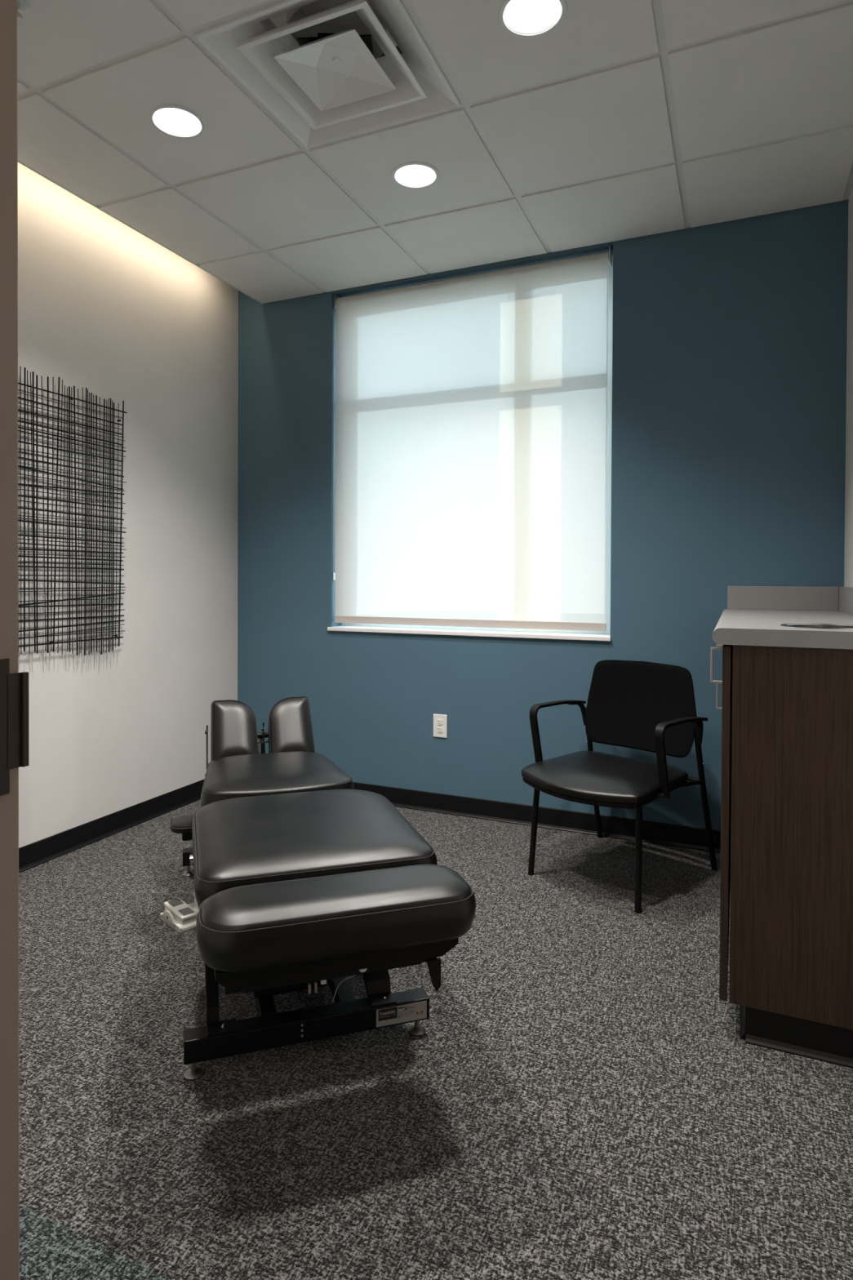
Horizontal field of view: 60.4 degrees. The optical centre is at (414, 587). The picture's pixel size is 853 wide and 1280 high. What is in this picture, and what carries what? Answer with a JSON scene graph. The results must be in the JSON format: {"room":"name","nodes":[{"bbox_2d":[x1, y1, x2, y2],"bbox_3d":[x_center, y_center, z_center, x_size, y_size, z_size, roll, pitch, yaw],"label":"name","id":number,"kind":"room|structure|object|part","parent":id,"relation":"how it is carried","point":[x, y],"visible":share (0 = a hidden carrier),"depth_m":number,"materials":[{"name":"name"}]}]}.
{"room":"examination room","nodes":[
{"label":"examination room","id":0,"kind":"room"},
{"bbox_2d":[17,162,238,848],"bbox_3d":[-1.699,-0.367,2.799,0.150,3.000,3.080,1,1,24],"label":"wall","id":1,"kind":"structure","parent":0,"point":[105,308],"depth_m":3.43,"materials":[{"name":"white paint"}]},
{"bbox_2d":[17,366,126,655],"bbox_3d":[-1.571,-0.296,2.840,0.045,1.193,1.178,1,1,24],"label":"wall sculpture","id":2,"kind":"object","parent":1,"relation":"attached to","point":[36,620],"visible":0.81,"depth_m":3.10,"materials":[{"name":"black metal"}]},
{"bbox_3d":[-1.552,-0.309,2.857,0.006,1.121,0.006,1,1,24],"label":"rod","id":3,"kind":"part","parent":2,"relation":"part of","materials":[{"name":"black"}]},
{"bbox_3d":[-1.545,-0.302,2.873,0.003,1.126,0.004,1,1,24],"label":"rod","id":4,"kind":"part","parent":2,"relation":"part of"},
{"bbox_3d":[-1.538,-0.306,2.889,0.006,1.118,0.006,1,0,24],"label":"rod","id":5,"kind":"part","parent":2,"relation":"part of","materials":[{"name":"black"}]},
{"bbox_3d":[-1.532,-0.298,2.905,0.003,1.120,0.003,1,1,24],"label":"rod","id":6,"kind":"part","parent":2,"relation":"part of","materials":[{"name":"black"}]},
{"bbox_3d":[-1.524,-0.297,2.922,0.003,1.116,0.004,1,2,24],"label":"rod","id":7,"kind":"part","parent":2,"relation":"part of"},
{"bbox_3d":[-1.521,-0.301,2.927,0.006,1.115,0.006,1,1,24],"label":"rod","id":8,"kind":"part","parent":2,"relation":"part of","materials":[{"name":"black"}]},
{"bbox_3d":[-1.516,-0.293,2.940,0.006,1.114,0.006,1,1,24],"label":"rod","id":9,"kind":"part","parent":2,"relation":"part of","materials":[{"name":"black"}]},
{"bbox_3d":[-1.503,-0.296,2.968,0.003,1.113,0.004,1,2,24],"label":"rod","id":10,"kind":"part","parent":2,"relation":"part of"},
{"bbox_3d":[-1.496,-0.295,2.986,0.005,1.124,0.007,1,1,24],"label":"rod","id":11,"kind":"part","parent":2,"relation":"part of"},
{"bbox_3d":[-1.487,-0.300,3.005,0.003,1.125,0.005,1,0,24],"label":"rod","id":12,"kind":"part","parent":2,"relation":"part of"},
{"bbox_3d":[-1.479,-0.303,3.023,0.006,1.134,0.006,1,-1,24],"label":"rod","id":13,"kind":"part","parent":2,"relation":"part of","materials":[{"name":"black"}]},
{"bbox_3d":[-1.472,-0.296,3.040,0.003,1.135,0.005,1,0,24],"label":"rod","id":14,"kind":"part","parent":2,"relation":"part of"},
{"bbox_3d":[-1.465,-0.281,3.055,0.003,1.122,0.004,1,0,24],"label":"rod","id":15,"kind":"part","parent":2,"relation":"part of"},
{"bbox_3d":[-1.457,-0.284,3.073,0.003,1.109,0.004,1,1,24],"label":"rod","id":16,"kind":"part","parent":2,"relation":"part of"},
{"bbox_3d":[-1.453,-0.285,3.083,0.006,1.116,0.006,1,1,24],"label":"rod","id":17,"kind":"part","parent":2,"relation":"part of","materials":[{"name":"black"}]},
{"bbox_3d":[-1.569,-0.543,2.828,0.003,0.003,1.140,1,1,24],"label":"rod","id":18,"kind":"part","parent":2,"relation":"part of","materials":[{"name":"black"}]},
{"bbox_3d":[-1.567,-0.571,2.831,0.006,0.006,1.142,1,1,24],"label":"rod","id":19,"kind":"part","parent":2,"relation":"part of","materials":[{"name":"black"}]},
{"bbox_3d":[-1.566,-0.651,2.833,0.005,0.007,1.134,1,0,24],"label":"rod","id":20,"kind":"part","parent":2,"relation":"part of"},
{"bbox_3d":[-1.567,-0.773,2.827,0.003,0.003,1.139,1,0,24],"label":"rod","id":21,"kind":"part","parent":2,"relation":"part of","materials":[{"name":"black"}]},
{"bbox_3d":[-1.564,0.103,2.854,0.003,0.004,1.130,1,0,24],"label":"rod","id":22,"kind":"part","parent":2,"relation":"part of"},
{"bbox_3d":[-1.570,-0.123,2.835,0.006,0.006,1.140,1,0,24],"label":"rod","id":23,"kind":"part","parent":2,"relation":"part of","materials":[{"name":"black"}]},
{"bbox_3d":[-1.568,-0.206,2.838,0.006,0.006,1.125,1,0,24],"label":"rod","id":24,"kind":"part","parent":2,"relation":"part of","materials":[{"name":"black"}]},
{"bbox_3d":[-1.571,-0.281,2.830,0.003,0.004,1.149,1,1,24],"label":"rod","id":25,"kind":"part","parent":2,"relation":"part of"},
{"bbox_3d":[-1.570,-0.695,2.823,0.005,0.007,1.153,1,1,24],"label":"rod","id":26,"kind":"part","parent":2,"relation":"part of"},
{"bbox_3d":[-1.566,-0.723,2.830,0.003,0.003,1.130,1,0,24],"label":"rod","id":27,"kind":"part","parent":2,"relation":"part of","materials":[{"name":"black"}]},
{"bbox_3d":[-1.568,-0.743,2.826,0.006,0.006,1.151,1,0,24],"label":"rod","id":28,"kind":"part","parent":2,"relation":"part of","materials":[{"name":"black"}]},
{"bbox_3d":[-1.572,0.054,2.835,0.003,0.004,1.143,1,1,24],"label":"rod","id":29,"kind":"part","parent":2,"relation":"part of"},
{"bbox_3d":[-1.570,-0.150,2.834,0.006,0.006,1.148,1,1,24],"label":"rod","id":30,"kind":"part","parent":2,"relation":"part of","materials":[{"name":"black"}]},
{"bbox_3d":[-1.570,-0.222,2.833,0.003,0.004,1.155,1,1,24],"label":"rod","id":31,"kind":"part","parent":2,"relation":"part of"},
{"bbox_3d":[-1.569,-0.361,2.833,0.006,0.006,1.142,1,0,24],"label":"rod","id":32,"kind":"part","parent":2,"relation":"part of","materials":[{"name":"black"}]},
{"bbox_3d":[-1.569,-0.477,2.830,0.006,0.006,1.150,1,-3,24],"label":"rod","id":33,"kind":"part","parent":2,"relation":"part of","materials":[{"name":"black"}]},
{"bbox_3d":[-1.562,-0.531,2.843,0.003,0.003,1.119,1,0,24],"label":"rod","id":34,"kind":"part","parent":2,"relation":"part of","materials":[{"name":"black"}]},
{"bbox_3d":[-1.566,0.231,2.852,0.006,0.006,1.120,1,1,24],"label":"rod","id":35,"kind":"part","parent":2,"relation":"part of","materials":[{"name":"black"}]},
{"bbox_3d":[-1.569,0.077,2.842,0.005,0.007,1.138,1,0,24],"label":"rod","id":36,"kind":"part","parent":2,"relation":"part of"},
{"bbox_3d":[-1.571,-0.031,2.834,0.006,0.006,1.163,1,-1,24],"label":"rod","id":37,"kind":"part","parent":2,"relation":"part of","materials":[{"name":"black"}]},
{"bbox_3d":[-1.567,-0.084,2.842,0.006,0.006,1.142,1,0,24],"label":"rod","id":38,"kind":"part","parent":2,"relation":"part of","materials":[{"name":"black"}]},
{"bbox_3d":[-1.564,-0.099,2.850,0.003,0.003,1.127,1,1,24],"label":"rod","id":39,"kind":"part","parent":2,"relation":"part of","materials":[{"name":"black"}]},
{"bbox_3d":[-1.564,-0.313,2.843,0.006,0.006,1.133,1,0,24],"label":"rod","id":40,"kind":"part","parent":2,"relation":"part of","materials":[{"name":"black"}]},
{"bbox_3d":[-1.563,-0.404,2.845,0.006,0.006,1.132,1,3,24],"label":"rod","id":41,"kind":"part","parent":2,"relation":"part of","materials":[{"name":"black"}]},
{"bbox_3d":[-1.561,-0.510,2.846,0.006,0.006,1.123,1,0,24],"label":"rod","id":42,"kind":"part","parent":2,"relation":"part of","materials":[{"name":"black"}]},
{"bbox_3d":[-1.564,-0.664,2.837,0.003,0.005,1.155,1,1,24],"label":"rod","id":43,"kind":"part","parent":2,"relation":"part of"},
{"bbox_3d":[-1.561,-0.690,2.843,0.003,0.004,1.131,1,0,24],"label":"rod","id":44,"kind":"part","parent":2,"relation":"part of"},
{"bbox_3d":[-1.564,0.203,2.855,0.003,0.003,1.129,1,4,24],"label":"rod","id":45,"kind":"part","parent":2,"relation":"part of","materials":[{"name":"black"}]},
{"bbox_3d":[-1.568,0.132,2.845,0.006,0.006,1.143,1,1,24],"label":"rod","id":46,"kind":"part","parent":2,"relation":"part of","materials":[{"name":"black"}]},
{"bbox_3d":[-1.571,-0.049,2.835,0.003,0.003,1.165,1,1,24],"label":"rod","id":47,"kind":"part","parent":2,"relation":"part of","materials":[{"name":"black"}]},
{"bbox_3d":[-1.567,-0.131,2.842,0.003,0.003,1.150,1,1,24],"label":"rod","id":48,"kind":"part","parent":2,"relation":"part of","materials":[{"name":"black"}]},
{"bbox_3d":[-1.567,-0.191,2.841,0.003,0.003,1.148,1,0,24],"label":"rod","id":49,"kind":"part","parent":2,"relation":"part of","materials":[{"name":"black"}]},
{"bbox_3d":[-1.564,-0.404,2.841,0.003,0.004,1.116,1,1,24],"label":"rod","id":50,"kind":"part","parent":2,"relation":"part of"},
{"bbox_3d":[-1.562,-0.445,2.847,0.003,0.004,1.134,1,0,24],"label":"rod","id":51,"kind":"part","parent":2,"relation":"part of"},
{"bbox_3d":[-1.568,0.173,2.845,0.006,0.006,1.147,1,2,24],"label":"rod","id":52,"kind":"part","parent":2,"relation":"part of","materials":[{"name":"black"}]},
{"bbox_3d":[-1.565,0.072,2.850,0.006,0.006,1.137,1,5,24],"label":"rod","id":53,"kind":"part","parent":2,"relation":"part of","materials":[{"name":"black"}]},
{"bbox_3d":[-1.567,0.015,2.844,0.003,0.004,1.158,1,1,24],"label":"rod","id":54,"kind":"part","parent":2,"relation":"part of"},
{"bbox_3d":[-1.566,0.008,2.848,0.003,0.003,1.154,1,1,24],"label":"rod","id":55,"kind":"part","parent":2,"relation":"part of","materials":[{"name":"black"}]},
{"bbox_3d":[-1.566,-0.273,2.840,0.003,0.003,1.170,1,0,24],"label":"rod","id":56,"kind":"part","parent":2,"relation":"part of","materials":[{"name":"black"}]},
{"bbox_3d":[-1.565,-0.342,2.842,0.003,0.003,1.157,1,0,24],"label":"rod","id":57,"kind":"part","parent":2,"relation":"part of","materials":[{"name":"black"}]},
{"bbox_3d":[-1.564,-0.386,2.843,0.003,0.003,1.153,1,0,24],"label":"rod","id":58,"kind":"part","parent":2,"relation":"part of","materials":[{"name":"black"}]},
{"bbox_3d":[-1.561,-0.615,2.845,0.003,0.003,1.144,1,-1,24],"label":"rod","id":59,"kind":"part","parent":2,"relation":"part of","materials":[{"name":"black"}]},
{"bbox_3d":[-1.560,-0.627,2.847,0.005,0.007,1.139,1,0,24],"label":"rod","id":60,"kind":"part","parent":2,"relation":"part of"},
{"bbox_3d":[-1.565,-0.634,2.835,0.003,0.004,1.163,1,1,24],"label":"rod","id":61,"kind":"part","parent":2,"relation":"part of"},
{"bbox_3d":[-1.448,-0.281,3.095,0.003,1.124,0.004,1,1,24],"label":"rod","id":62,"kind":"part","parent":2,"relation":"part of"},
{"bbox_3d":[-1.563,0.198,2.857,0.003,0.004,1.133,1,0,24],"label":"rod","id":63,"kind":"part","parent":2,"relation":"part of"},
{"bbox_3d":[-1.567,-0.174,2.842,0.003,0.003,1.167,1,0,24],"label":"rod","id":64,"kind":"part","parent":2,"relation":"part of","materials":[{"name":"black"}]},
{"bbox_3d":[-1.563,-0.263,2.848,0.006,0.006,1.148,1,-1,24],"label":"rod","id":65,"kind":"part","parent":2,"relation":"part of","materials":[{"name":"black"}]},
{"bbox_3d":[-1.561,-0.798,2.841,0.006,0.006,1.159,1,1,24],"label":"rod","id":66,"kind":"part","parent":2,"relation":"part of","materials":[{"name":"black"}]},
{"bbox_3d":[-1.565,-0.477,2.839,0.003,0.003,1.168,1,1,24],"label":"rod","id":67,"kind":"part","parent":2,"relation":"part of","materials":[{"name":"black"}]},
{"bbox_3d":[-1.440,-0.282,3.112,0.006,1.141,0.006,1,1,24],"label":"rod","id":68,"kind":"part","parent":2,"relation":"part of","materials":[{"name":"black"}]},
{"bbox_3d":[-1.434,-0.281,3.126,0.003,1.128,0.003,1,1,24],"label":"rod","id":69,"kind":"part","parent":2,"relation":"part of","materials":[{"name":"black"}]},
{"bbox_3d":[-1.427,-0.288,3.141,0.003,1.137,0.003,1,0,24],"label":"rod","id":70,"kind":"part","parent":2,"relation":"part of","materials":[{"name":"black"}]},
{"bbox_3d":[-1.419,-0.284,3.159,0.006,1.152,0.006,1,0,24],"label":"rod","id":71,"kind":"part","parent":2,"relation":"part of","materials":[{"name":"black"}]},
{"bbox_3d":[-1.416,-0.288,3.167,0.003,1.130,0.003,1,0,24],"label":"rod","id":72,"kind":"part","parent":2,"relation":"part of","materials":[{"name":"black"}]},
{"bbox_3d":[-1.412,-0.276,3.176,0.003,1.136,0.004,1,1,24],"label":"rod","id":73,"kind":"part","parent":2,"relation":"part of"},
{"bbox_3d":[-1.407,-0.281,3.187,0.006,1.128,0.006,1,1,24],"label":"rod","id":74,"kind":"part","parent":2,"relation":"part of","materials":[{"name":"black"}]},
{"bbox_3d":[-1.402,-0.280,3.199,0.003,1.122,0.003,1,1,24],"label":"rod","id":75,"kind":"part","parent":2,"relation":"part of","materials":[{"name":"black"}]},
{"bbox_3d":[-1.396,-0.279,3.213,0.006,1.122,0.006,1,1,24],"label":"rod","id":76,"kind":"part","parent":2,"relation":"part of","materials":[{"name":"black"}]},
{"bbox_3d":[-1.389,-0.276,3.227,0.003,1.124,0.003,1,1,24],"label":"rod","id":77,"kind":"part","parent":2,"relation":"part of","materials":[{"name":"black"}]},
{"bbox_3d":[-1.382,-0.269,3.245,0.006,1.132,0.006,1,0,24],"label":"rod","id":78,"kind":"part","parent":2,"relation":"part of","materials":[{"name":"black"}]},
{"bbox_3d":[-1.377,-0.273,3.256,0.003,1.119,0.003,1,0,24],"label":"rod","id":79,"kind":"part","parent":2,"relation":"part of","materials":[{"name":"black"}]},
{"bbox_3d":[-1.372,-0.276,3.268,0.003,1.134,0.003,1,0,24],"label":"rod","id":80,"kind":"part","parent":2,"relation":"part of","materials":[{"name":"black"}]},
{"bbox_3d":[-1.366,-0.278,3.281,0.006,1.135,0.006,1,0,24],"label":"rod","id":81,"kind":"part","parent":2,"relation":"part of","materials":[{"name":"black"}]},
{"bbox_3d":[-1.362,-0.279,3.290,0.003,1.121,0.004,1,0,24],"label":"rod","id":82,"kind":"part","parent":2,"relation":"part of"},
{"bbox_3d":[-1.358,-0.274,3.299,0.006,1.115,0.006,1,0,24],"label":"rod","id":83,"kind":"part","parent":2,"relation":"part of","materials":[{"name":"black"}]},
{"bbox_3d":[-1.349,-0.282,3.319,0.003,1.106,0.003,1,0,24],"label":"rod","id":84,"kind":"part","parent":2,"relation":"part of","materials":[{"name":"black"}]},
{"bbox_3d":[-1.339,-0.293,3.341,0.006,1.120,0.006,1,-1,24],"label":"rod","id":85,"kind":"part","parent":2,"relation":"part of","materials":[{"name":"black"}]},
{"bbox_2d":[18,778,204,873],"bbox_3d":[-1.600,1.085,2.851,0.014,0.095,2.930,1,1,24],"label":"baseboard","id":86,"kind":"structure","parent":1,"relation":"attached to","point":[37,853],"depth_m":3.31,"materials":[{"name":"black rubber"}]},
{"bbox_2d":[17,160,263,304],"bbox_3d":[-1.438,-1.597,2.753,0.006,0.056,2.928,1,1,24],"label":"trim","id":87,"kind":"structure","parent":1,"relation":"attached to","point":[95,206],"depth_m":3.19,"materials":[{"name":"silver metal"}]},
{"bbox_2d":[17,0,852,303],"bbox_3d":[-0.209,-1.731,2.238,3.305,0.346,3.280,1,1,24],"label":"ceiling","id":88,"kind":"structure","parent":0,"point":[627,119],"depth_m":2.55,"materials":[{"name":"white paint"}]},
{"bbox_2d":[17,0,31,20],"bbox_3d":[-1.059,-1.537,1.943,0.080,0.044,0.080,1,1,24],"label":"sprinkler head","id":89,"kind":"object","parent":88,"relation":"attached to","point":[23,6],"visible":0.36,"depth_m":1.95},
{"bbox_2d":[147,103,206,139],"bbox_3d":[-0.797,-1.573,2.460,0.187,0.030,0.187,1,1,24],"label":"recessed light","id":90,"kind":"object","parent":88,"relation":"in","point":[175,121],"visible":0.97,"depth_m":2.46,"materials":[{"name":"white plastic"}]},
{"bbox_2d":[194,0,461,148],"bbox_3d":[-0.236,-1.684,2.219,0.586,0.258,0.586,1,1,24],"label":"ceiling vent","id":91,"kind":"object","parent":88,"relation":"in","point":[317,66],"visible":1,"depth_m":2.26,"materials":[{"name":"white metal"}]},
{"bbox_2d":[391,161,439,189],"bbox_3d":[0.002,-1.573,2.780,0.187,0.030,0.187,1,1,24],"label":"recessed light","id":92,"kind":"object","parent":88,"relation":"in","point":[411,175],"visible":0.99,"depth_m":2.79,"materials":[{"name":"white plastic"}]},
{"bbox_2d":[497,0,567,38],"bbox_3d":[0.317,-1.563,1.978,0.187,0.030,0.187,1,1,24],"label":"recessed light","id":93,"kind":"object","parent":88,"relation":"in","point":[522,19],"visible":1,"depth_m":2.00,"materials":[{"name":"white plastic"}]},
{"bbox_2d":[18,799,852,1279],"bbox_3d":[-0.194,1.162,2.150,3.155,0.030,3.080,1,1,24],"label":"floor","id":94,"kind":"structure","parent":0,"point":[579,1097],"depth_m":1.64,"materials":[{"name":"grey carpet"}]},
{"bbox_2d":[159,892,199,933],"bbox_3d":[-0.664,1.113,2.442,0.198,0.057,0.422,0,1,-45],"label":"foot pedal","id":95,"kind":"object","parent":94,"relation":"on","point":[180,916],"visible":0.41,"depth_m":2.47,"materials":[{"name":"white plastic"}]},
{"bbox_3d":[-0.799,1.097,2.500,0.058,0.023,0.138,0,1,-45],"label":"pedal plate","id":96,"kind":"part","parent":95,"relation":"part of","materials":[{"name":"white plastic"}]},
{"bbox_2d":[169,696,475,1080],"bbox_3d":[-0.389,0.801,2.232,0.690,0.689,1.616,0,1,-18],"label":"table","id":97,"kind":"object","parent":94,"relation":"on","point":[305,878],"visible":1,"depth_m":1.75,"materials":[{"name":"black leather"}]},
{"bbox_3d":[-0.544,0.929,1.945,0.030,0.237,0.387,0,1,-18],"label":"scissor arm","id":98,"kind":"part","parent":97,"relation":"part of","materials":[{"name":"black metal"}]},
{"bbox_2d":[200,751,354,807],"bbox_3d":[-0.496,0.681,2.569,0.499,0.120,0.524,0,1,-18],"label":"cushion","id":99,"kind":"object","parent":97,"relation":"on","point":[228,774],"depth_m":2.45,"materials":[{"name":"black leather"}]},
{"bbox_3d":[-0.442,1.072,2.396,0.240,0.042,1.174,0,1,-18],"label":"rail","id":100,"kind":"part","parent":97,"relation":"part of","materials":[{"name":"black metal"}]},
{"bbox_2d":[191,789,437,907],"bbox_3d":[-0.303,0.687,2.003,0.582,0.114,0.630,0,1,-18],"label":"cushion","id":101,"kind":"object","parent":97,"relation":"on","point":[243,841],"depth_m":1.85,"materials":[{"name":"black leather"}]},
{"bbox_2d":[195,864,475,972],"bbox_3d":[-0.162,0.693,1.566,0.586,0.113,0.212,0,1,-18],"label":"cushion","id":102,"kind":"object","parent":97,"relation":"on","point":[301,922],"depth_m":1.49,"materials":[{"name":"black leather"}]},
{"bbox_3d":[-0.150,0.929,2.071,0.062,0.237,0.387,0,1,-18],"label":"scissor arm","id":103,"kind":"part","parent":97,"relation":"part of","materials":[{"name":"black metal"}]},
{"bbox_2d":[521,659,717,913],"bbox_3d":[0.796,0.729,2.918,0.576,0.835,0.695,1,1,45],"label":"armchair","id":104,"kind":"object","parent":94,"relation":"on","point":[642,705],"visible":1,"depth_m":2.93,"materials":[{"name":"black leather"}]},
{"bbox_3d":[0.477,0.939,2.919,0.054,0.407,0.023,0,1,-20],"label":"leg","id":105,"kind":"part","parent":104,"relation":"part of","materials":[{"name":"black metal"}]},
{"bbox_3d":[0.612,0.614,3.117,0.032,0.269,0.379,1,1,45],"label":"armrest","id":106,"kind":"part","parent":104,"relation":"part of","materials":[{"name":"black plastic"}]},
{"bbox_3d":[0.804,0.808,3.286,0.042,0.667,0.164,1,1,29],"label":"leg","id":107,"kind":"part","parent":104,"relation":"part of","materials":[{"name":"black metal"}]},
{"bbox_3d":[0.734,0.724,2.856,0.526,0.065,0.519,1,1,45],"label":"seat","id":108,"kind":"part","parent":104,"relation":"part of","materials":[{"name":"black leather"}]},
{"bbox_3d":[0.795,0.944,2.603,0.023,0.407,0.054,1,1,20],"label":"leg","id":109,"kind":"part","parent":104,"relation":"part of","materials":[{"name":"black metal"}]},
{"bbox_3d":[0.941,0.491,3.060,0.487,0.362,0.092,1,1,45],"label":"backrest","id":110,"kind":"part","parent":104,"relation":"part of","materials":[{"name":"black fabric"}]},
{"bbox_3d":[0.859,0.748,2.635,0.071,0.019,0.016,0,1,5],"label":"arm mount","id":111,"kind":"part","parent":104,"relation":"part of","materials":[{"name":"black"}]},
{"bbox_3d":[0.997,0.621,2.733,0.032,0.269,0.379,1,1,45],"label":"armrest","id":112,"kind":"part","parent":104,"relation":"part of","materials":[{"name":"black plastic"}]},
{"bbox_3d":[1.162,0.814,2.929,0.164,0.667,0.042,0,1,-30],"label":"leg","id":113,"kind":"part","parent":104,"relation":"part of","materials":[{"name":"black metal"}]},
{"bbox_2d":[710,643,852,1068],"bbox_3d":[1.245,0.646,2.432,0.456,1.009,1.385,1,1,24],"label":"base cabinet","id":114,"kind":"object","parent":94,"relation":"on","point":[787,796],"visible":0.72,"depth_m":1.82,"materials":[{"name":"brown wood"}]},
{"bbox_3d":[0.799,0.205,1.940,0.030,0.094,0.010,1,1,24],"label":"handle","id":115,"kind":"part","parent":114,"relation":"part of","materials":[{"name":"silver metal"}]},
{"bbox_3d":[1.041,0.367,2.494,0.030,0.094,0.010,1,1,24],"label":"handle","id":116,"kind":"part","parent":114,"relation":"part of","materials":[{"name":"silver metal"}]},
{"bbox_3d":[0.886,0.604,2.086,0.019,0.912,0.451,1,1,24],"label":"door","id":117,"kind":"part","parent":114,"relation":"part of","materials":[{"name":"brown wood"}]},
{"bbox_3d":[1.071,0.672,2.505,0.019,0.769,0.456,1,1,24],"label":"door","id":118,"kind":"part","parent":114,"relation":"part of","materials":[{"name":"brown wood"}]},
{"bbox_3d":[1.073,0.214,2.500,0.019,0.139,0.456,1,1,24],"label":"drawer","id":119,"kind":"part","parent":114,"relation":"part of","materials":[{"name":"brown wood"}]},
{"bbox_2d":[711,586,852,649],"bbox_3d":[1.249,0.095,2.422,0.452,0.188,1.396,1,1,24],"label":"countertop","id":120,"kind":"structure","parent":114,"relation":"on","point":[787,616],"depth_m":2.41,"materials":[{"name":"grey laminate"}]},
{"bbox_2d":[237,200,848,830],"bbox_3d":[0.406,-0.367,3.663,3.305,3.000,0.200,1,1,24],"label":"wall","id":121,"kind":"structure","parent":0,"point":[729,338],"depth_m":3.30,"materials":[{"name":"teal paint"}]},
{"bbox_2d":[433,713,447,737],"bbox_3d":[0.126,0.695,3.682,0.074,0.116,0.009,1,1,24],"label":"wall outlet","id":122,"kind":"object","parent":121,"relation":"attached to","point":[440,721],"visible":1,"depth_m":3.68,"materials":[{"name":"white plastic"}]},
{"bbox_2d":[436,727,443,733],"bbox_3d":[0.125,0.715,3.680,0.033,0.029,0.003,1,1,24],"label":"receptacle","id":123,"kind":"object","parent":122,"relation":"attached to","point":[439,730],"depth_m":3.68,"materials":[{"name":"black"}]},
{"bbox_2d":[436,719,443,724],"bbox_3d":[0.125,0.675,3.679,0.033,0.029,0.003,1,1,24],"label":"receptacle","id":124,"kind":"object","parent":122,"relation":"attached to","point":[439,722],"depth_m":3.68,"materials":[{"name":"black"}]},
{"bbox_2d":[327,254,613,641],"bbox_3d":[0.250,-0.666,3.701,1.485,1.807,0.181,1,1,24],"label":"window","id":125,"kind":"structure","parent":121,"relation":"in","point":[348,627],"depth_m":3.46,"materials":[{"name":"white"}]},
{"bbox_3d":[-0.359,-0.683,4.041,0.071,1.787,0.050,1,1,24],"label":"frame rail","id":126,"kind":"part","parent":125,"relation":"part of","materials":[{"name":"grey"}]},
{"bbox_2d":[333,245,612,631],"bbox_3d":[0.237,-0.686,3.679,1.451,1.764,0.062,1,1,24],"label":"roller shade","id":127,"kind":"object","parent":125,"relation":"attached to","point":[470,411],"visible":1,"depth_m":3.62,"materials":[{"name":"grey fabric"}]},
{"bbox_3d":[-0.432,-0.805,3.950,0.002,1.460,0.014,1,1,24],"label":"bead chain","id":128,"kind":"part","parent":127,"relation":"part of","materials":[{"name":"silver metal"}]},
{"bbox_3d":[0.242,0.228,3.694,1.469,0.020,0.116,1,1,24],"label":"sill","id":129,"kind":"part","parent":125,"relation":"part of","materials":[{"name":"white"}]},
{"bbox_3d":[0.288,0.192,3.764,1.353,0.051,0.050,1,1,24],"label":"frame rail","id":130,"kind":"part","parent":125,"relation":"part of","materials":[{"name":"grey"}]},
{"bbox_3d":[0.932,-0.670,3.472,0.045,1.787,0.050,1,1,24],"label":"frame rail","id":131,"kind":"part","parent":125,"relation":"part of","materials":[{"name":"grey"}]},
{"bbox_2d":[353,782,720,853],"bbox_3d":[0.198,1.084,3.651,2.651,0.095,0.014,1,1,24],"label":"baseboard","id":132,"kind":"structure","parent":121,"relation":"attached to","point":[615,827],"depth_m":3.46,"materials":[{"name":"black rubber"}]},
{"bbox_2d":[727,586,838,611],"bbox_3d":[1.526,0.044,3.052,0.413,0.098,0.019,1,1,24],"label":"backsplash","id":133,"kind":"structure","parent":121,"relation":"attached to","point":[753,597],"depth_m":3.04,"materials":[{"name":"grey laminate"}]},
{"bbox_2d":[844,185,852,586],"bbox_3d":[1.218,-0.340,1.595,0.150,3.000,2.930,1,1,24],"label":"wall","id":134,"kind":"structure","parent":0,"point":[848,553],"depth_m":2.87,"materials":[{"name":"white paint"}]},
{"bbox_2d":[838,586,852,615],"bbox_3d":[1.447,0.052,2.335,0.019,0.098,1.396,1,1,24],"label":"backsplash","id":135,"kind":"structure","parent":134,"relation":"attached to","point":[845,593],"depth_m":2.76,"materials":[{"name":"grey laminate"}]},
{"bbox_3d":[-0.778,-0.340,0.792,3.155,3.000,0.150,1,1,24],"label":"wall","id":136,"kind":"structure","parent":0,"visible":0},
{"bbox_2d":[0,0,28,1279],"bbox_3d":[0.020,0.048,0.448,1.060,2.240,0.174,1,1,24],"label":"door","id":137,"kind":"structure","parent":136,"relation":"in","point":[14,685],"depth_m":0.70,"materials":[{"name":"paint"}]},
{"bbox_3d":[-0.396,0.133,0.688,0.005,0.130,0.071,1,1,24],"label":"strike plate","id":138,"kind":"part","parent":137,"relation":"part of","materials":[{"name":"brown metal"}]}
]}

